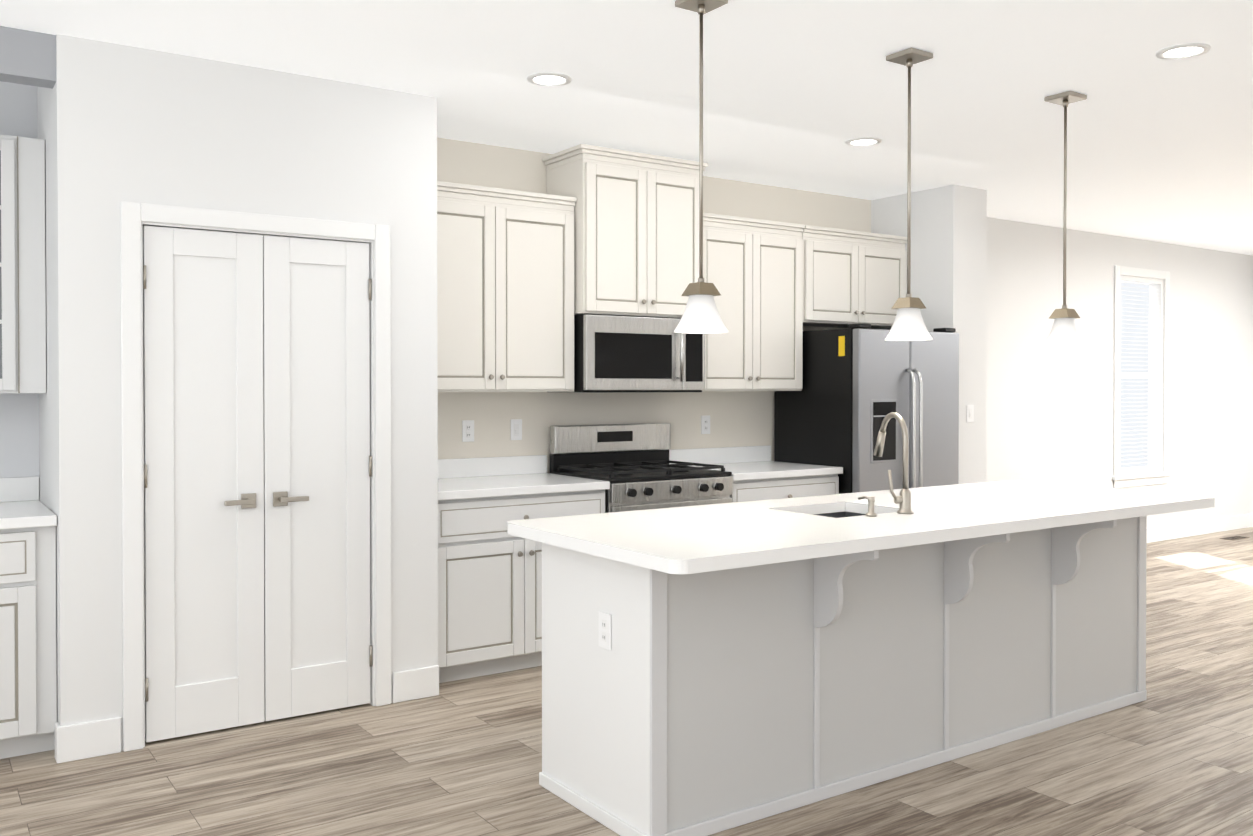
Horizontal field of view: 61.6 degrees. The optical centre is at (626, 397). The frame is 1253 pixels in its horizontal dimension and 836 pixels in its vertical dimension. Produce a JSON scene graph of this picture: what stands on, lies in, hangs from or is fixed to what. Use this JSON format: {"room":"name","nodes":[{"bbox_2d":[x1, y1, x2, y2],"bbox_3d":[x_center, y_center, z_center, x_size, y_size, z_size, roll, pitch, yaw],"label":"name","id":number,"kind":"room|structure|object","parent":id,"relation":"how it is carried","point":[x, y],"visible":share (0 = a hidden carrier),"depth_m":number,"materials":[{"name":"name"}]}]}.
{"room":"kitchen","nodes":[
{"label":"kitchen","id":0,"kind":"room"},
{"bbox_2d":[0,26,437,750],"bbox_3d":[-2.454,0.003,4.080,3.400,2.700,0.700,0,1,-34],"label":"wall","id":1,"kind":"structure","parent":0,"point":[117,124],"depth_m":4.13,"materials":[{"name":"white paint"}]},
{"bbox_2d":[143,226,264,741],"bbox_3d":[-1.677,0.336,4.194,0.457,2.008,0.091,0,1,-34],"label":"pantry door","id":2,"kind":"structure","parent":1,"relation":"in","point":[203,469],"depth_m":4.21,"materials":[{"name":"white wood"}]},
{"bbox_2d":[120,201,390,751],"bbox_3d":[-1.515,0.299,4.365,1.076,2.102,0.138,0,1,-34],"label":"door frame","id":3,"kind":"structure","parent":1,"relation":"attached to","point":[136,217],"depth_m":4.17,"materials":[{"name":"white wood"}]},
{"bbox_2d":[263,235,372,720],"bbox_3d":[-1.297,0.333,4.455,0.457,2.008,0.091,0,1,-34],"label":"pantry door","id":4,"kind":"structure","parent":1,"relation":"in","point":[318,647],"depth_m":4.46,"materials":[{"name":"white wood"}]},
{"bbox_2d":[0,527,1252,835],"bbox_3d":[3.249,1.406,3.823,12.740,0.100,7.840,0,1,-34],"label":"floor","id":5,"kind":"structure","parent":0,"point":[1172,755],"depth_m":3.79,"materials":[{"name":"brown wood"}]},
{"bbox_2d":[0,476,56,758],"bbox_3d":[-2.809,0.848,3.869,1.197,1.015,0.658,0,1,-34],"label":"base cabinet","id":6,"kind":"object","parent":5,"relation":"on","point":[28,670],"visible":0.98,"depth_m":3.92,"materials":[{"name":"white wood"}]},
{"bbox_2d":[438,455,609,682],"bbox_3d":[-0.664,0.832,5.340,0.963,1.015,0.658,0,1,-34],"label":"base cabinet","id":7,"kind":"object","parent":5,"relation":"on","point":[489,595],"visible":0.6,"depth_m":5.04,"materials":[{"name":"white wood"}]},
{"bbox_2d":[550,423,732,512],"bbox_3d":[0.095,0.745,5.808,0.802,1.180,0.687,0,1,-34],"label":"range","id":8,"kind":"object","parent":5,"relation":"on","point":[633,466],"visible":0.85,"depth_m":5.81,"materials":[{"name":"silver metal"}]},
{"bbox_2d":[669,445,842,502],"bbox_3d":[0.761,0.822,6.317,0.856,1.015,0.658,0,1,-34],"label":"base cabinet","id":9,"kind":"object","parent":5,"relation":"on","point":[757,473],"visible":0.12,"depth_m":6.19,"materials":[{"name":"white wood"}]},
{"bbox_2d":[774,324,958,493],"bbox_3d":[1.561,0.440,6.741,0.922,1.770,0.800,0,1,-34],"label":"fridge","id":10,"kind":"object","parent":5,"relation":"on","point":[861,382],"visible":0.52,"depth_m":6.42,"materials":[{"name":"silver metal"}]},
{"bbox_2d":[534,508,1202,835],"bbox_3d":[1.071,0.908,4.083,2.728,0.890,0.938,0,1,-34],"label":"kitchen island","id":11,"kind":"object","parent":5,"relation":"on","point":[761,658],"depth_m":3.58,"materials":[{"name":"white wood"}]},
{"bbox_2d":[599,611,610,650],"bbox_3d":[-0.070,0.741,3.346,0.007,0.114,0.070,0,1,-34],"label":"outlet","id":12,"kind":"object","parent":11,"relation":"attached to","point":[604,630],"visible":1,"depth_m":3.34,"materials":[{"name":"white plastic"}]},
{"bbox_2d":[507,480,1214,575],"bbox_3d":[1.037,0.444,4.042,2.870,0.040,1.000,0,1,-34],"label":"island countertop","id":13,"kind":"structure","parent":11,"relation":"on","point":[687,540],"depth_m":3.61,"materials":[{"name":"white stone"}]},
{"bbox_2d":[815,508,866,515],"bbox_3d":[0.817,0.564,4.001,0.444,0.224,0.384,0,1,-34],"label":"sink","id":14,"kind":"object","parent":13,"relation":"in","point":[818,511],"depth_m":4.22,"materials":[{"name":"silver metal"}]},
{"bbox_2d":[858,496,876,516],"bbox_3d":[0.869,0.390,3.799,0.040,0.071,0.081,0,1,-34],"label":"soap dispenser","id":15,"kind":"object","parent":13,"relation":"on","point":[871,512],"visible":1,"depth_m":3.77,"materials":[{"name":"silver metal"}]},
{"bbox_2d":[873,412,913,513],"bbox_3d":[0.984,0.239,3.953,0.158,0.370,0.247,0,1,-34],"label":"faucet","id":16,"kind":"object","parent":13,"relation":"on","point":[903,500],"visible":1,"depth_m":3.86,"materials":[{"name":"silver metal"}]},
{"bbox_2d":[1220,536,1248,539],"bbox_3d":[5.599,1.291,9.678,0.300,0.004,0.120,0,1,-34],"label":"floor vent","id":17,"kind":"object","parent":5,"relation":"in","point":[1234,538],"visible":1,"depth_m":9.64,"materials":[{"name":"brown"}]},
{"bbox_2d":[0,0,1252,254],"bbox_3d":[3.249,-1.394,3.793,12.740,0.100,7.840,0,1,-34],"label":"ceiling","id":18,"kind":"structure","parent":0,"point":[798,94],"depth_m":4.48,"materials":[{"name":"white paint"}]},
{"bbox_2d":[527,72,571,85],"bbox_3d":[-0.326,-1.346,4.446,0.190,0.010,0.190,0,1,-34],"label":"recessed light","id":19,"kind":"object","parent":18,"relation":"in","point":[549,78],"visible":0.98,"depth_m":4.43,"materials":[{"name":"white plastic"}]},
{"bbox_2d":[674,0,728,333],"bbox_3d":[0.252,-0.781,3.538,0.186,1.119,0.186,0,1,-34],"label":"pendant light","id":20,"kind":"object","parent":18,"relation":"hanging from","point":[700,315],"visible":1,"depth_m":3.52,"materials":[{"name":"white glass"}]},
{"bbox_2d":[845,137,881,145],"bbox_3d":[1.259,-1.358,5.582,0.190,0.010,0.190,0,1,-34],"label":"recessed light","id":21,"kind":"object","parent":18,"relation":"in","point":[864,141],"visible":1,"depth_m":5.57,"materials":[{"name":"white plastic"}]},
{"bbox_2d":[885,47,932,340],"bbox_3d":[1.109,-0.787,4.127,0.186,1.119,0.186,0,1,-34],"label":"pendant light","id":22,"kind":"object","parent":18,"relation":"hanging from","point":[908,324],"visible":1,"depth_m":4.11,"materials":[{"name":"white glass"}]},
{"bbox_2d":[1042,91,1086,346],"bbox_3d":[1.967,-0.793,4.715,0.186,1.119,0.186,0,1,-34],"label":"pendant light","id":23,"kind":"object","parent":18,"relation":"hanging from","point":[1064,331],"visible":1,"depth_m":4.70,"materials":[{"name":"white glass"}]},
{"bbox_2d":[1156,43,1210,59],"bbox_3d":[2.158,-1.342,4.076,0.190,0.010,0.190,0,1,-34],"label":"recessed light","id":24,"kind":"object","parent":18,"relation":"in","point":[1182,51],"visible":0.98,"depth_m":4.07,"materials":[{"name":"white plastic"}]},
{"bbox_2d":[0,81,1252,527],"bbox_3d":[1.066,-0.028,6.991,12.500,2.700,0.120,0,1,-34],"label":"wall","id":25,"kind":"structure","parent":0,"point":[1049,414],"depth_m":8.40,"materials":[{"name":"white paint"}]},
{"bbox_2d":[0,134,45,392],"bbox_3d":[-2.894,-0.523,3.979,1.197,1.015,0.355,0,1,-34],"label":"upper cabinet","id":26,"kind":"object","parent":25,"relation":"attached to","point":[22,282],"visible":1,"depth_m":4.17,"materials":[{"name":"white wood"}]},
{"bbox_2d":[462,420,473,441],"bbox_3d":[-0.844,0.177,5.605,0.070,0.114,0.007,0,1,-34],"label":"outlet","id":27,"kind":"object","parent":25,"relation":"attached to","point":[467,430],"visible":1,"depth_m":5.60,"materials":[{"name":"white plastic"}]},
{"bbox_2d":[437,181,576,391],"bbox_3d":[-0.749,-0.547,5.450,0.963,1.032,0.355,0,1,-34],"label":"upper cabinet","id":28,"kind":"object","parent":25,"relation":"attached to","point":[505,290],"visible":0.75,"depth_m":5.35,"materials":[{"name":"white wood"}]},
{"bbox_2d":[511,419,521,439],"bbox_3d":[-0.604,0.175,5.768,0.070,0.114,0.009,0,1,-34],"label":"light switch","id":29,"kind":"object","parent":25,"relation":"attached to","point":[516,429],"visible":1,"depth_m":5.77,"materials":[{"name":"white plastic"}]},
{"bbox_2d":[542,144,708,318],"bbox_3d":[0.006,-0.895,5.919,0.858,0.887,0.430,0,1,-34],"label":"upper cabinet","id":30,"kind":"object","parent":25,"relation":"attached to","point":[636,234],"visible":0.88,"depth_m":5.72,"materials":[{"name":"white wood"}]},
{"bbox_2d":[573,314,704,392],"bbox_3d":[0.015,-0.239,5.914,0.802,0.415,0.456,0,1,-34],"label":"microwave","id":31,"kind":"object","parent":30,"relation":"attached to","point":[629,354],"visible":0.75,"depth_m":5.71,"materials":[{"name":"silver metal"}]},
{"bbox_2d":[701,415,709,433],"bbox_3d":[0.492,0.167,6.521,0.070,0.114,0.007,0,1,-34],"label":"outlet","id":32,"kind":"object","parent":25,"relation":"attached to","point":[705,424],"visible":1,"depth_m":6.52,"materials":[{"name":"white plastic"}]},
{"bbox_2d":[702,213,804,390],"bbox_3d":[0.671,-0.558,6.424,0.846,1.032,0.355,0,1,-34],"label":"upper cabinet","id":33,"kind":"object","parent":25,"relation":"attached to","point":[753,271],"visible":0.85,"depth_m":6.31,"materials":[{"name":"white wood"}]},
{"bbox_2d":[802,225,906,328],"bbox_3d":[1.417,-0.778,6.934,0.951,0.602,0.355,0,1,-34],"label":"upper cabinet","id":34,"kind":"object","parent":25,"relation":"attached to","point":[854,277],"visible":0.85,"depth_m":6.78,"materials":[{"name":"white wood"}]},
{"bbox_2d":[1112,265,1171,487],"bbox_3d":[4.541,-0.183,9.349,0.920,1.920,0.151,0,1,-34],"label":"living room window","id":35,"kind":"structure","parent":25,"relation":"in","point":[1156,471],"depth_m":9.50,"materials":[{"name":"white"}]},
{"bbox_2d":[1147,513,1252,542],"bbox_3d":[4.112,1.233,9.009,5.130,0.135,0.019,0,1,-34],"label":"baseboard","id":36,"kind":"structure","parent":25,"relation":"attached to","point":[1188,529],"depth_m":9.86,"materials":[{"name":"white wood"}]},
{"bbox_2d":[871,184,986,483],"bbox_3d":[2.048,-0.030,7.168,0.340,2.700,0.700,0,1,-34],"label":"wall","id":37,"kind":"structure","parent":0,"point":[948,286],"depth_m":6.90,"materials":[{"name":"white paint"}]},
{"bbox_2d":[967,405,973,421],"bbox_3d":[2.249,0.103,6.876,0.070,0.114,0.009,0,1,-34],"label":"light switch","id":38,"kind":"object","parent":37,"relation":"attached to","point":[970,413],"visible":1,"depth_m":6.87,"materials":[{"name":"white plastic"}]}
]}

